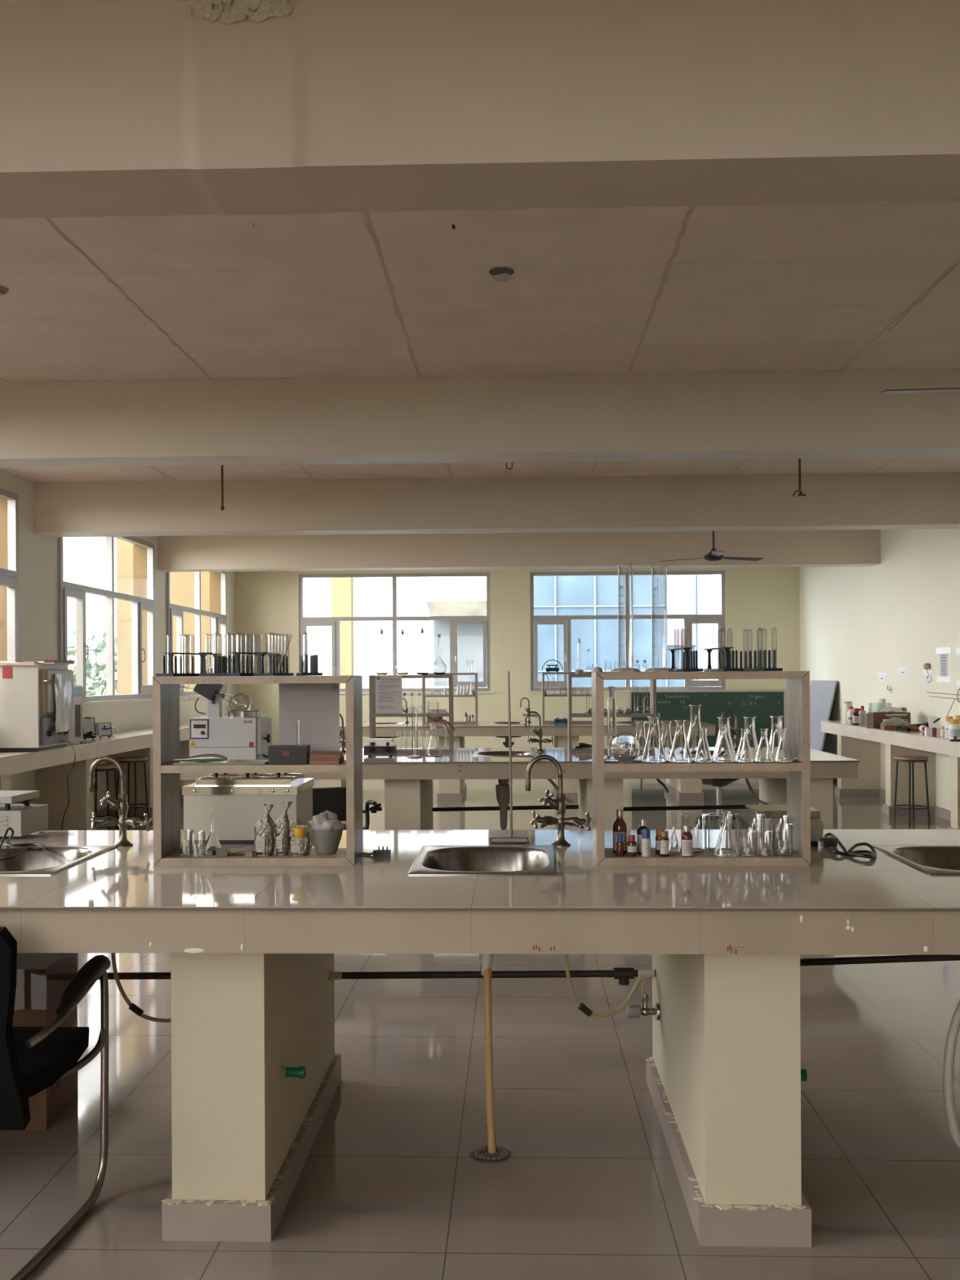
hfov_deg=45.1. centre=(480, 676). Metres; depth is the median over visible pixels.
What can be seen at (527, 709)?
tap
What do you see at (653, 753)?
flask
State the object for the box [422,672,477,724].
shelf rack
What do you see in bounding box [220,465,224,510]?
hanging rod
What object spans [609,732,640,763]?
flask
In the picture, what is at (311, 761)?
tray
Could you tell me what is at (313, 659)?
stand
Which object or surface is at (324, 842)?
bowl
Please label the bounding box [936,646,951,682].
note
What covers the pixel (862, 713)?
bottle
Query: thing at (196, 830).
beaker
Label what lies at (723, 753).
flask
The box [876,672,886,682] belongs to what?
note
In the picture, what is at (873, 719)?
carton
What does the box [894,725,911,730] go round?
bag
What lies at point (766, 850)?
beaker
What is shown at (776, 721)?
flask
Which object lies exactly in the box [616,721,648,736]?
sink
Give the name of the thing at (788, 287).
ceiling
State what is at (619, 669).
cylinder
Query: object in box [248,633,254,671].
test tube
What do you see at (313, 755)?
tray
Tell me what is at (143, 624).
window
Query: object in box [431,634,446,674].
flask
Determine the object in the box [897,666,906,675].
note
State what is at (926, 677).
note
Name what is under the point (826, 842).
coiled cable
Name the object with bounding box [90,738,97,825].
hanging cable
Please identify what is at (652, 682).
shelf rack
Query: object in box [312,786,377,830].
office chair
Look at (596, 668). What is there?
bulb
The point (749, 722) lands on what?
flask
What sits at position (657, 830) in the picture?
bottle
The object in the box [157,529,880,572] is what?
ceiling beam
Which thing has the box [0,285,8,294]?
ceiling box
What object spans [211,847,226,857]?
wooden holder
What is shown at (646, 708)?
tap
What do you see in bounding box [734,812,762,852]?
beaker
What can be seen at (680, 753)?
flask
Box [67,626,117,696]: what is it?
tree
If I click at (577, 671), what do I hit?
cylinder
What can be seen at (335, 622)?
window
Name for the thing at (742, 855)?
beaker
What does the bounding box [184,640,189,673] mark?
test tube
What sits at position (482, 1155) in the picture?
floor drain
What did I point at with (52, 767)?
bench
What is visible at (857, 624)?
wall
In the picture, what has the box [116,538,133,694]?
facade fin
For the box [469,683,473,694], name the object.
funnel
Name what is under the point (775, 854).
beaker
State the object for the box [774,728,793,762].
flask
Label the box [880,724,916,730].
carton
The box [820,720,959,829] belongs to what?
bench
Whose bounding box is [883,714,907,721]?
pan balance
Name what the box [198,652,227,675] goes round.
stand
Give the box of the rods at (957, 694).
[926,688,959,702]
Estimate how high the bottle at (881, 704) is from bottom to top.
0.294 m
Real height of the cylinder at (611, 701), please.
0.240 m
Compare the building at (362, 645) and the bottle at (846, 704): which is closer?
the bottle at (846, 704)
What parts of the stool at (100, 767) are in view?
leg, seat, leg, leg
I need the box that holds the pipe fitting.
[363,803,382,813]
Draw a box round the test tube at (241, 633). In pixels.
[240,633,246,672]
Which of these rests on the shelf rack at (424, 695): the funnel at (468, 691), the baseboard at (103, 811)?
the funnel at (468, 691)
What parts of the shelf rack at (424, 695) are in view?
panel, shelf, panel, panel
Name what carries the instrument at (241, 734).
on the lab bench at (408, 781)
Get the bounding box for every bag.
[308,809,343,831]
[880,706,902,711]
[880,717,911,725]
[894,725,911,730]
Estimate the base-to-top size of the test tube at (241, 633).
0.126 m
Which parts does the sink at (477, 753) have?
bowl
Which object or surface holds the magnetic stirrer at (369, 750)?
on the lab bench at (408, 781)
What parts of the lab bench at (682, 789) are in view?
edge trim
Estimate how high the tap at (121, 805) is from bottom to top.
0.315 m
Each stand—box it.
[155,652,203,676]
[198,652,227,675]
[221,652,267,675]
[253,652,293,675]
[296,654,322,675]
[488,671,529,844]
[667,647,703,671]
[703,647,743,671]
[739,649,782,671]
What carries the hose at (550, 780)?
attached to the lab bench at (408, 781)
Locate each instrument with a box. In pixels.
[0,790,48,838]
[179,668,271,759]
[182,773,313,844]
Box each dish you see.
[616,709,622,713]
[622,707,631,713]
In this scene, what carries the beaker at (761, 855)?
on the shelf rack at (797, 682)
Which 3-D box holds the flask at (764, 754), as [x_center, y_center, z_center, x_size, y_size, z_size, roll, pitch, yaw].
[0.891,0.218,3.629,0.061,0.105,0.061,0,0,2]
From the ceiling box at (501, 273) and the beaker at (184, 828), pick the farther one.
the ceiling box at (501, 273)
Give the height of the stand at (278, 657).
0.074 m
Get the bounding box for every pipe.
[97,972,170,979]
[328,967,655,985]
[431,804,578,811]
[479,953,496,1153]
[623,804,761,811]
[800,955,959,965]
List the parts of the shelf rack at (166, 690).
panel, metal clamp strip, panel, shelf, panel, panel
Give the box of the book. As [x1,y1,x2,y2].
[44,660,75,664]
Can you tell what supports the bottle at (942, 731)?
on the bench at (858, 742)
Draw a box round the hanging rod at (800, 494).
[792,458,805,496]
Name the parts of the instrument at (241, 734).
panel, control panel, panel, star knob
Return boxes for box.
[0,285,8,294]
[0,952,77,1131]
[309,756,344,764]
[310,751,342,758]
[488,266,515,281]
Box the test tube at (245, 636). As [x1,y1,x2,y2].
[244,635,250,661]
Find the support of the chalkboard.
attached to the wall at (764, 598)
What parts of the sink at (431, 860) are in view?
bowl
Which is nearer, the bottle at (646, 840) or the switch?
the bottle at (646, 840)
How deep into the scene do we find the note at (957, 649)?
11.52 m
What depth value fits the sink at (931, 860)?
3.90 m
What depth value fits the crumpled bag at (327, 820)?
3.69 m
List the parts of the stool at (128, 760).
leg, leg, seat, leg, leg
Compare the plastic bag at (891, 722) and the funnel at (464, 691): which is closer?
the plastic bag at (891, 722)
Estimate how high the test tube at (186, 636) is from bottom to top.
0.126 m
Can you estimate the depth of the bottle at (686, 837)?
3.60 m
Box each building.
[62,537,720,695]
[169,571,209,691]
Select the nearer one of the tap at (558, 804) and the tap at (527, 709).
the tap at (558, 804)
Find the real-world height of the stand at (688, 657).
0.074 m
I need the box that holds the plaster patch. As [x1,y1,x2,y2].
[0,0,293,23]
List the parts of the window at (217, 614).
sill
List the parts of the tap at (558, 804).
cross handle, spout, cross handle, cross handle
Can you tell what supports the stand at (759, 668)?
on the shelf rack at (797, 682)
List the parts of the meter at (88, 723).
panel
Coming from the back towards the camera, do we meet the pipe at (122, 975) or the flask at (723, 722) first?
the pipe at (122, 975)
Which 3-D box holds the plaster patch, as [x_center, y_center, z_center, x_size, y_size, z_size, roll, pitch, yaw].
[-0.877,-1.747,3.020,0.810,0.109,0.016,0,0,3]
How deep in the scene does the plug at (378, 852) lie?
3.80 m
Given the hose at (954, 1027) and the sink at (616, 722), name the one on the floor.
the hose at (954, 1027)
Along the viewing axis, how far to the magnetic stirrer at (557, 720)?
14.08 m
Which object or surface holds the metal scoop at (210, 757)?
on the glass plate at (228, 762)
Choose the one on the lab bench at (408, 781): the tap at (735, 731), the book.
the tap at (735, 731)
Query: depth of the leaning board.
16.17 m
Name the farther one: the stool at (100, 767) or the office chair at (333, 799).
the stool at (100, 767)
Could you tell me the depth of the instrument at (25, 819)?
4.29 m
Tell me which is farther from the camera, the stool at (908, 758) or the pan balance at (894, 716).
the pan balance at (894, 716)
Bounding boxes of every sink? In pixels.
[0,845,117,875]
[365,722,406,737]
[407,844,559,875]
[471,751,533,785]
[489,721,524,742]
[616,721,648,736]
[701,750,736,784]
[871,844,959,875]
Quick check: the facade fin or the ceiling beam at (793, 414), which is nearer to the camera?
the ceiling beam at (793, 414)
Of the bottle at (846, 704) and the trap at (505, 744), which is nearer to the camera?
the bottle at (846, 704)
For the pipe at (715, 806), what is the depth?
9.14 m
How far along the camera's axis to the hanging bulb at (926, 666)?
12.30 m
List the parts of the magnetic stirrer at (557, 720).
hot plate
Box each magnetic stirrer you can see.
[364,737,395,756]
[542,659,563,672]
[552,715,567,724]
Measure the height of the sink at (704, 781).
0.235 m
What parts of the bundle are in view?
handle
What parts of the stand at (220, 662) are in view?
post, holed plate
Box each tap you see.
[87,755,153,847]
[339,713,346,752]
[399,697,414,722]
[520,697,537,722]
[524,711,554,751]
[524,755,591,846]
[642,697,660,716]
[720,710,740,751]
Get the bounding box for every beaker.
[178,828,194,855]
[180,841,191,854]
[189,830,205,857]
[191,843,203,856]
[680,813,706,852]
[706,813,733,852]
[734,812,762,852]
[738,830,755,856]
[755,830,773,856]
[762,813,788,852]
[772,822,793,856]
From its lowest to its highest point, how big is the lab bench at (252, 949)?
0.900 m
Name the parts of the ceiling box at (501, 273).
loose lid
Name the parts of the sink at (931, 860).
bowl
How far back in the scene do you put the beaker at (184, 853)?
3.70 m
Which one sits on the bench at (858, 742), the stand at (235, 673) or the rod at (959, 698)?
the rod at (959, 698)
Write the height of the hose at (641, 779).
0.830 m
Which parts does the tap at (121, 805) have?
cross handle, cross handle, spout, cross handle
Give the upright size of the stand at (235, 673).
0.074 m
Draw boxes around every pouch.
[275,801,292,855]
[288,824,311,855]
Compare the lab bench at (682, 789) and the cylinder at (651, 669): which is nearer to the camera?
the cylinder at (651, 669)
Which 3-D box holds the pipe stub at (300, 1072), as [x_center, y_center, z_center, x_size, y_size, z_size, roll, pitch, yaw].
[-0.532,1.129,3.298,0.066,0.037,0.037,0,0,2]
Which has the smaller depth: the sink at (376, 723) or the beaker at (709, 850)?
the beaker at (709, 850)
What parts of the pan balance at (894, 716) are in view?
dish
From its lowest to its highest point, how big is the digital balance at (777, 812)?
0.124 m
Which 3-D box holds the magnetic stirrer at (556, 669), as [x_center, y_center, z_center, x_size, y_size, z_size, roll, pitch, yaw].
[0.903,-0.126,14.423,0.267,0.160,0.116,0,0,2]
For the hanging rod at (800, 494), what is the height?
0.468 m
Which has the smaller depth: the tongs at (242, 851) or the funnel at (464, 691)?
the tongs at (242, 851)
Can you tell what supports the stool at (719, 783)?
on the floor
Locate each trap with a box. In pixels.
[495,784,509,830]
[502,742,514,747]
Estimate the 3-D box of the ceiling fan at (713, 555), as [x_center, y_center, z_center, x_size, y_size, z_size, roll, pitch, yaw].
[2.581,-1.509,12.283,0.975,0.590,1.104,0,0,-24]
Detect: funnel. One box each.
[200,808,222,854]
[455,684,460,694]
[462,685,466,694]
[466,684,469,694]
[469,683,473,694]
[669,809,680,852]
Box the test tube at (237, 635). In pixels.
[236,635,242,648]
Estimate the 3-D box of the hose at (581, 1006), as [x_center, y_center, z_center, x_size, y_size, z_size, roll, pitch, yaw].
[0.432,1.018,3.988,0.287,0.319,0.040,0,0,-7]
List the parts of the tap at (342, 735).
spout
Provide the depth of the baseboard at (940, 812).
12.01 m
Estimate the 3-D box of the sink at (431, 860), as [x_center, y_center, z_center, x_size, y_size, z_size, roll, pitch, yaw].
[0.020,0.702,3.716,0.453,0.235,0.580,0,0,2]
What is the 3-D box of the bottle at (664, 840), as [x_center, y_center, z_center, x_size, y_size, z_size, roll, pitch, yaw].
[0.576,0.523,3.614,0.029,0.078,0.030,0,0,2]
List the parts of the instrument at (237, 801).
steel lid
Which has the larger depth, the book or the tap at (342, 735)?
the book
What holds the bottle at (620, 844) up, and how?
on the shelf rack at (797, 682)
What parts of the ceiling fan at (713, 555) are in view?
blade, motor, down rod, blade, blade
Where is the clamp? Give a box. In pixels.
[950,736,959,742]
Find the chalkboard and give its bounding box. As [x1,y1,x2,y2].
[629,689,786,746]
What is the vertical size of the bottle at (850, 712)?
0.206 m
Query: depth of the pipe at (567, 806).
9.19 m
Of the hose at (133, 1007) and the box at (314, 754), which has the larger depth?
the hose at (133, 1007)
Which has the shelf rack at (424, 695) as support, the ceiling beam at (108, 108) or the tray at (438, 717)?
the tray at (438, 717)
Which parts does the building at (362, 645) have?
bay frame, panel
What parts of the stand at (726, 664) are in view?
post, holed plate, post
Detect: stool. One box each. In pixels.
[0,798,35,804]
[93,764,119,830]
[115,756,149,819]
[694,778,746,829]
[893,755,930,824]
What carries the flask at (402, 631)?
on the shelf rack at (372, 714)
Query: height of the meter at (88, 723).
0.228 m
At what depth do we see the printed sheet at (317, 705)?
3.83 m
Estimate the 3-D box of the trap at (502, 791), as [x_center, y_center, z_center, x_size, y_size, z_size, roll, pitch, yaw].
[0.178,0.997,8.739,0.120,0.345,0.120,0,0,2]
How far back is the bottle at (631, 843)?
3.61 m
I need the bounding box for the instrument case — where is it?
[267,744,310,764]
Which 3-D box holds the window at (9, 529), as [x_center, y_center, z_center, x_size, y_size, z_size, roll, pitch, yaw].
[-4.197,-0.647,8.860,0.318,1.900,2.730,0,0,2]
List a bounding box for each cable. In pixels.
[0,826,45,861]
[59,740,75,830]
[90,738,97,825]
[820,832,876,858]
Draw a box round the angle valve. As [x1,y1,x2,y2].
[626,993,659,1020]
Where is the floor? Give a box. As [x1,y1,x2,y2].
[0,778,959,1279]
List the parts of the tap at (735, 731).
spout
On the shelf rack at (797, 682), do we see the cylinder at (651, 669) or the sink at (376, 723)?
the cylinder at (651, 669)
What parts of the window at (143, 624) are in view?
handle, sill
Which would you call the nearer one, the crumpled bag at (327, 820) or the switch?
the crumpled bag at (327, 820)
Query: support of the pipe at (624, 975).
attached to the lab bench at (252, 949)
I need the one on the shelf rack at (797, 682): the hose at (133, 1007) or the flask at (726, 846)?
the flask at (726, 846)
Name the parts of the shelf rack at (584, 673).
panel, panel, panel, shelf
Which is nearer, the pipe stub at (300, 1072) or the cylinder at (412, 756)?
the pipe stub at (300, 1072)
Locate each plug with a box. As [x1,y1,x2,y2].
[363,846,391,856]
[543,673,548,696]
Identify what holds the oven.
on the bench at (52, 767)
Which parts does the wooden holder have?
knob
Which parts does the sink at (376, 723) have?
bowl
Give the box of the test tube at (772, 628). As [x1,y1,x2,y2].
[771,627,777,653]
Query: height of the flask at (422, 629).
0.369 m
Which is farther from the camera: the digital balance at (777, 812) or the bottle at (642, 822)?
the digital balance at (777, 812)
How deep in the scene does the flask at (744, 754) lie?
3.62 m
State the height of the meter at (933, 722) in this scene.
0.181 m
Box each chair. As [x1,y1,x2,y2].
[0,926,111,1279]
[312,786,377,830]
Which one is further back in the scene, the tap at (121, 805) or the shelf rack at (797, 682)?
the tap at (121, 805)
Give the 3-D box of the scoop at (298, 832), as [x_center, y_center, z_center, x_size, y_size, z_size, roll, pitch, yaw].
[-0.569,0.495,3.665,0.045,0.034,0.045,0,0,2]
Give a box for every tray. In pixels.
[309,759,343,764]
[311,753,342,758]
[426,716,442,721]
[428,709,447,713]
[574,747,591,749]
[911,722,928,726]
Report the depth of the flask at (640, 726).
3.72 m
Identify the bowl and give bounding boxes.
[308,827,343,854]
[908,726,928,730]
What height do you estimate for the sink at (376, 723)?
0.235 m
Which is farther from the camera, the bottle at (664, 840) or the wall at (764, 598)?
the wall at (764, 598)
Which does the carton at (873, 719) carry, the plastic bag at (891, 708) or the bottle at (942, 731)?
the plastic bag at (891, 708)
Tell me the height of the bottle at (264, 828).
0.164 m
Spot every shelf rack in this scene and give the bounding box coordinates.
[152,675,363,866]
[368,675,453,753]
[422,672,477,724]
[542,671,594,723]
[567,674,656,752]
[591,671,810,866]
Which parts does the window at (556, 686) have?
sill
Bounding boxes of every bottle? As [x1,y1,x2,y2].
[253,804,275,856]
[463,711,467,721]
[613,808,626,853]
[616,832,623,856]
[626,835,636,856]
[636,818,648,853]
[641,828,650,857]
[655,828,664,854]
[659,831,669,857]
[680,825,693,857]
[843,701,852,724]
[847,706,853,724]
[851,707,859,724]
[858,706,866,723]
[875,698,885,711]
[940,726,944,736]
[944,715,952,737]
[948,719,959,739]
[955,715,959,719]
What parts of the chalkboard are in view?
wooden frame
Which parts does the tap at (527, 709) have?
spout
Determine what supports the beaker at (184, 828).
on the shelf rack at (166, 690)
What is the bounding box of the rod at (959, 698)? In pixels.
[946,697,959,715]
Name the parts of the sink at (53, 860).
bowl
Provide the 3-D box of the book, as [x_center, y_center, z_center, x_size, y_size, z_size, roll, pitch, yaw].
[-3.488,-0.115,9.604,0.090,0.030,0.430,0,0,2]
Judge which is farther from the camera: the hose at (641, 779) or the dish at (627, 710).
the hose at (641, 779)
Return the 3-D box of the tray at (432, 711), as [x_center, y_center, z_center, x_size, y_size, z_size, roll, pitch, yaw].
[-0.325,0.272,8.965,0.140,0.030,0.100,0,0,2]
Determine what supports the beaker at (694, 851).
on the shelf rack at (797, 682)
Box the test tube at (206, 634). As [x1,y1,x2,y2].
[204,634,210,651]
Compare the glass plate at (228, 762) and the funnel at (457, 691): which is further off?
the funnel at (457, 691)
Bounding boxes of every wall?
[0,468,236,811]
[235,566,799,748]
[799,528,959,810]
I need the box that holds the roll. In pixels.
[919,724,926,731]
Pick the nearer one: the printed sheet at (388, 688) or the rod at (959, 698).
the printed sheet at (388, 688)
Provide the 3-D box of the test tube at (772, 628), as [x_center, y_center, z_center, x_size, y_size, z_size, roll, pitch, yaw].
[0.917,-0.088,3.605,0.018,0.126,0.017,0,0,2]
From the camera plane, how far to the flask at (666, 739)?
3.71 m
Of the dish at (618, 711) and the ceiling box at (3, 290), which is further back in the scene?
the dish at (618, 711)
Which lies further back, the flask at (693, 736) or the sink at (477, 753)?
the sink at (477, 753)
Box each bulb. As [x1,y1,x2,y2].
[592,666,602,671]
[923,662,929,682]
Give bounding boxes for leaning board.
[809,680,837,751]
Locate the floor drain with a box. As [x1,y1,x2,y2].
[469,1146,513,1164]
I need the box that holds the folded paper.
[0,661,44,665]
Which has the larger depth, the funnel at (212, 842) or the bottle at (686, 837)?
the funnel at (212, 842)
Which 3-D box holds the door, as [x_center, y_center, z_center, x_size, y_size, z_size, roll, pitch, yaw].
[-3.454,0.221,9.593,0.015,0.480,0.340,0,0,2]
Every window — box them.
[0,488,18,662]
[57,536,155,706]
[166,571,231,699]
[298,572,493,693]
[528,570,725,693]
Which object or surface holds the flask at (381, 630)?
on the shelf rack at (372, 714)
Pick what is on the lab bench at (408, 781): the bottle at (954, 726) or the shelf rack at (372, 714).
the shelf rack at (372, 714)
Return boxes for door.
[54,673,71,732]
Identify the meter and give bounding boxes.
[82,715,101,739]
[94,722,119,737]
[928,716,940,727]
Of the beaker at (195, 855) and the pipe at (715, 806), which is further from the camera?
the pipe at (715, 806)
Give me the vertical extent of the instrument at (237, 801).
0.247 m
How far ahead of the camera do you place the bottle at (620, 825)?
3.67 m
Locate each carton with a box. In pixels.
[866,711,911,728]
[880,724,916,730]
[924,727,941,735]
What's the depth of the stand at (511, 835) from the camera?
4.08 m
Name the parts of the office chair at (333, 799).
backrest, seat, armrest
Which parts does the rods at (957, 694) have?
rod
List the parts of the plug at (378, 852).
cord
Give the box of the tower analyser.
[69,685,83,741]
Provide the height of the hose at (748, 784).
0.223 m
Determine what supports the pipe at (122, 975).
attached to the lab bench at (252, 949)
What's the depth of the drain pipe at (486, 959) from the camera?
3.60 m
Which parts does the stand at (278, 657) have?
post, holed plate, post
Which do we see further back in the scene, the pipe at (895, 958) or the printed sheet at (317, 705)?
the pipe at (895, 958)
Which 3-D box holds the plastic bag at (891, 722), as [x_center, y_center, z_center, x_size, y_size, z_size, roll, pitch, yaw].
[4.352,0.475,12.126,0.308,0.079,0.115,0,0,2]
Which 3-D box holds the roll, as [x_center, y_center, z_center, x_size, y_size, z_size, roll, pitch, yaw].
[4.492,0.532,11.729,0.064,0.064,0.062,0,0,2]
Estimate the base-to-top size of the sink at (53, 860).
0.235 m
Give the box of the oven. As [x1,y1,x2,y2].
[0,663,73,751]
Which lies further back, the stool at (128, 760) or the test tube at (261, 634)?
the stool at (128, 760)
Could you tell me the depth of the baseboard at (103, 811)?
12.24 m
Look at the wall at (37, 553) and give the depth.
10.98 m
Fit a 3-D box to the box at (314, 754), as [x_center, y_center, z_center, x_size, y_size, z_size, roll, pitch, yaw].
[-0.487,0.249,3.677,0.095,0.017,0.081,0,0,-2]
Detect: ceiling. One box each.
[0,200,959,482]
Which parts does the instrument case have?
lid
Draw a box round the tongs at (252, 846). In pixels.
[226,845,254,853]
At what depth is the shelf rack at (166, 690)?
3.63 m
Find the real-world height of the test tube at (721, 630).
0.126 m
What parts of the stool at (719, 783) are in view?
arm, arm, seat, arm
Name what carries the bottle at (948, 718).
on the bench at (858, 742)
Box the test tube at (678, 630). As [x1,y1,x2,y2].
[674,630,679,668]
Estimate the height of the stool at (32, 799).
0.661 m
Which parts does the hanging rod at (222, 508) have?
rod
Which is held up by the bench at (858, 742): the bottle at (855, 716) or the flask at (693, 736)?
the bottle at (855, 716)
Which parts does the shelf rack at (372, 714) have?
panel, panel, shelf, panel, panel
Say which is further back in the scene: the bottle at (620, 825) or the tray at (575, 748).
the tray at (575, 748)
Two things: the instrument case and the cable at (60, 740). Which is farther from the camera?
the cable at (60, 740)
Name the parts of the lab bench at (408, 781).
edge trim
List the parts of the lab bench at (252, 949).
edge trim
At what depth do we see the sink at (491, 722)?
14.40 m
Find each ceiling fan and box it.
[659,530,764,561]
[880,387,959,394]
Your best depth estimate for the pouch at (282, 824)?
3.67 m
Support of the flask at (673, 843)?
on the shelf rack at (797, 682)
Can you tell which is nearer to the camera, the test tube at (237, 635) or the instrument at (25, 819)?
the test tube at (237, 635)
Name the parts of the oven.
control panel, door, door panel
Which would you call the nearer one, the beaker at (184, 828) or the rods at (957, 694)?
the beaker at (184, 828)
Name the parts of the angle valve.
knob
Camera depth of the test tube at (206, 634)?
3.69 m
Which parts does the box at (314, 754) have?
lid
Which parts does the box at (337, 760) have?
lid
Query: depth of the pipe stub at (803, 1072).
3.24 m
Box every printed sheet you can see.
[279,683,339,757]
[375,675,402,713]
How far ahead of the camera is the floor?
3.72 m
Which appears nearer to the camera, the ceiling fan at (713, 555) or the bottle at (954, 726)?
the bottle at (954, 726)
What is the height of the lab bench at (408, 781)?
0.900 m
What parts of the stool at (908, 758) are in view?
leg, leg, seat, leg, leg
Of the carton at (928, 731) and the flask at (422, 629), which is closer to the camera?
the flask at (422, 629)
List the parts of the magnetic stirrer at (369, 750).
hot plate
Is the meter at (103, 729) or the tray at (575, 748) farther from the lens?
the meter at (103, 729)
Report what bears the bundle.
on the shelf rack at (652, 682)
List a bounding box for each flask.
[374,628,389,675]
[395,629,409,675]
[414,627,430,675]
[424,702,454,756]
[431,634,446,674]
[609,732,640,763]
[633,721,645,760]
[641,716,666,763]
[660,721,672,760]
[667,720,693,763]
[686,705,701,760]
[693,728,712,763]
[711,716,736,759]
[712,727,734,763]
[713,811,739,857]
[734,728,754,763]
[743,716,758,759]
[754,728,774,763]
[768,715,783,760]
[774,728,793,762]
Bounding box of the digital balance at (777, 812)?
[745,804,823,846]
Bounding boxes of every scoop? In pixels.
[173,753,226,761]
[293,826,306,837]
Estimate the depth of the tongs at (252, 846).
3.68 m
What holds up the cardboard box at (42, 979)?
on the floor
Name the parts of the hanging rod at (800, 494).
rod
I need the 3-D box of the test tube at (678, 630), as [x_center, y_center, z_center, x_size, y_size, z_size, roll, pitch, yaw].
[0.634,-0.087,3.729,0.018,0.126,0.017,0,0,2]
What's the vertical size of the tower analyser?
0.499 m
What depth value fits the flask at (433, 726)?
8.48 m
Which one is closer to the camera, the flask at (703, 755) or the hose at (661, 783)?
the flask at (703, 755)
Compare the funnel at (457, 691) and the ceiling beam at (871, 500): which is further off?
the funnel at (457, 691)
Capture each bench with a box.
[0,721,189,830]
[0,829,959,1247]
[180,746,859,830]
[320,720,715,801]
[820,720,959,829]
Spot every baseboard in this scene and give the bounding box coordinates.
[97,807,106,817]
[832,777,951,821]
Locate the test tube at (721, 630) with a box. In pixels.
[720,630,725,668]
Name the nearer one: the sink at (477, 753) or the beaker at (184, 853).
the beaker at (184, 853)
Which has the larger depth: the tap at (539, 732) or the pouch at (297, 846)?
the tap at (539, 732)
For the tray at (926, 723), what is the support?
on the bench at (858, 742)
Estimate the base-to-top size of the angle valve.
0.090 m
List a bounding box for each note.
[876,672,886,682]
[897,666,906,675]
[922,670,932,681]
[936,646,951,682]
[955,647,959,686]
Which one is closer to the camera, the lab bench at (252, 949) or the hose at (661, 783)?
the lab bench at (252, 949)
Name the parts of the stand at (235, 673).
post, holed plate, post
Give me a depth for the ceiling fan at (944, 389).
5.01 m
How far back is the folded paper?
9.26 m
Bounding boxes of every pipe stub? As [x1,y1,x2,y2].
[280,1065,306,1078]
[800,1068,807,1081]
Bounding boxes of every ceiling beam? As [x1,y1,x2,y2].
[0,0,959,218]
[0,368,959,466]
[33,471,959,537]
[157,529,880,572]
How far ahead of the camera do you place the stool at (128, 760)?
12.00 m
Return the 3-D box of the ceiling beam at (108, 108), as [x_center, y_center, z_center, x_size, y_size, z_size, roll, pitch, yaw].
[0.090,-1.557,3.144,8.800,0.477,0.317,0,0,2]
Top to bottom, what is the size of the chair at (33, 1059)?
0.870 m
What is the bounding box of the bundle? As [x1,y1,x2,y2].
[574,742,591,749]
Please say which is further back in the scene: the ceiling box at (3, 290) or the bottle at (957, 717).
the bottle at (957, 717)
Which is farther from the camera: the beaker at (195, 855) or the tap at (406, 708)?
the tap at (406, 708)
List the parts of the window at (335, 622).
sill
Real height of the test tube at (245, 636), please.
0.126 m
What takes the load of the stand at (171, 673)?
on the shelf rack at (166, 690)
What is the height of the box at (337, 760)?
0.019 m
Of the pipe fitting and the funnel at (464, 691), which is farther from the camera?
the funnel at (464, 691)
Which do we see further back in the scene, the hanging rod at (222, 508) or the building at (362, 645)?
the building at (362, 645)
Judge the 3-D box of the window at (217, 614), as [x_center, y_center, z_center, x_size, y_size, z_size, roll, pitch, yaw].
[-3.973,-0.648,16.042,0.318,1.900,3.000,0,0,2]
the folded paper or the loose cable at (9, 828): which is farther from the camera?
the folded paper
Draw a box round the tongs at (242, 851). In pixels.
[226,850,254,853]
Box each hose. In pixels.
[111,953,171,1022]
[547,778,573,803]
[564,954,645,1017]
[640,778,642,793]
[656,778,669,793]
[745,778,765,804]
[943,1000,959,1149]
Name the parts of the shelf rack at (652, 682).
panel, panel, panel, shelf, panel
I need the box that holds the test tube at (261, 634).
[257,634,262,670]
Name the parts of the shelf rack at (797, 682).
panel, panel, shelf, panel, panel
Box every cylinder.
[407,708,422,757]
[574,638,583,674]
[604,686,617,760]
[610,563,640,671]
[644,564,674,671]
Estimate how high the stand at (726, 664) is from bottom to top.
0.074 m
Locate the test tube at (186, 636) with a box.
[182,635,186,672]
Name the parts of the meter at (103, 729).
panel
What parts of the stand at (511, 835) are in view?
plate, rod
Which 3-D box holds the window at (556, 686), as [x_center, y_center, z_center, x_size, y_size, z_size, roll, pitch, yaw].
[2.306,-0.688,18.099,3.114,1.890,0.196,0,0,2]
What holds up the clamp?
attached to the bench at (858, 742)
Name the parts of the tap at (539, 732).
spout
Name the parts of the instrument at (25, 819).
raised plate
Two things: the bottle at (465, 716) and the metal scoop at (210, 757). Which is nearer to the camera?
the metal scoop at (210, 757)
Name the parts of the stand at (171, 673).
post, holed plate, post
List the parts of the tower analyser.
dark door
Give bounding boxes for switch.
[248,742,253,746]
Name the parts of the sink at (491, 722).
bowl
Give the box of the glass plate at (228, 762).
[173,760,268,764]
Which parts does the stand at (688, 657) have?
post, holed plate, post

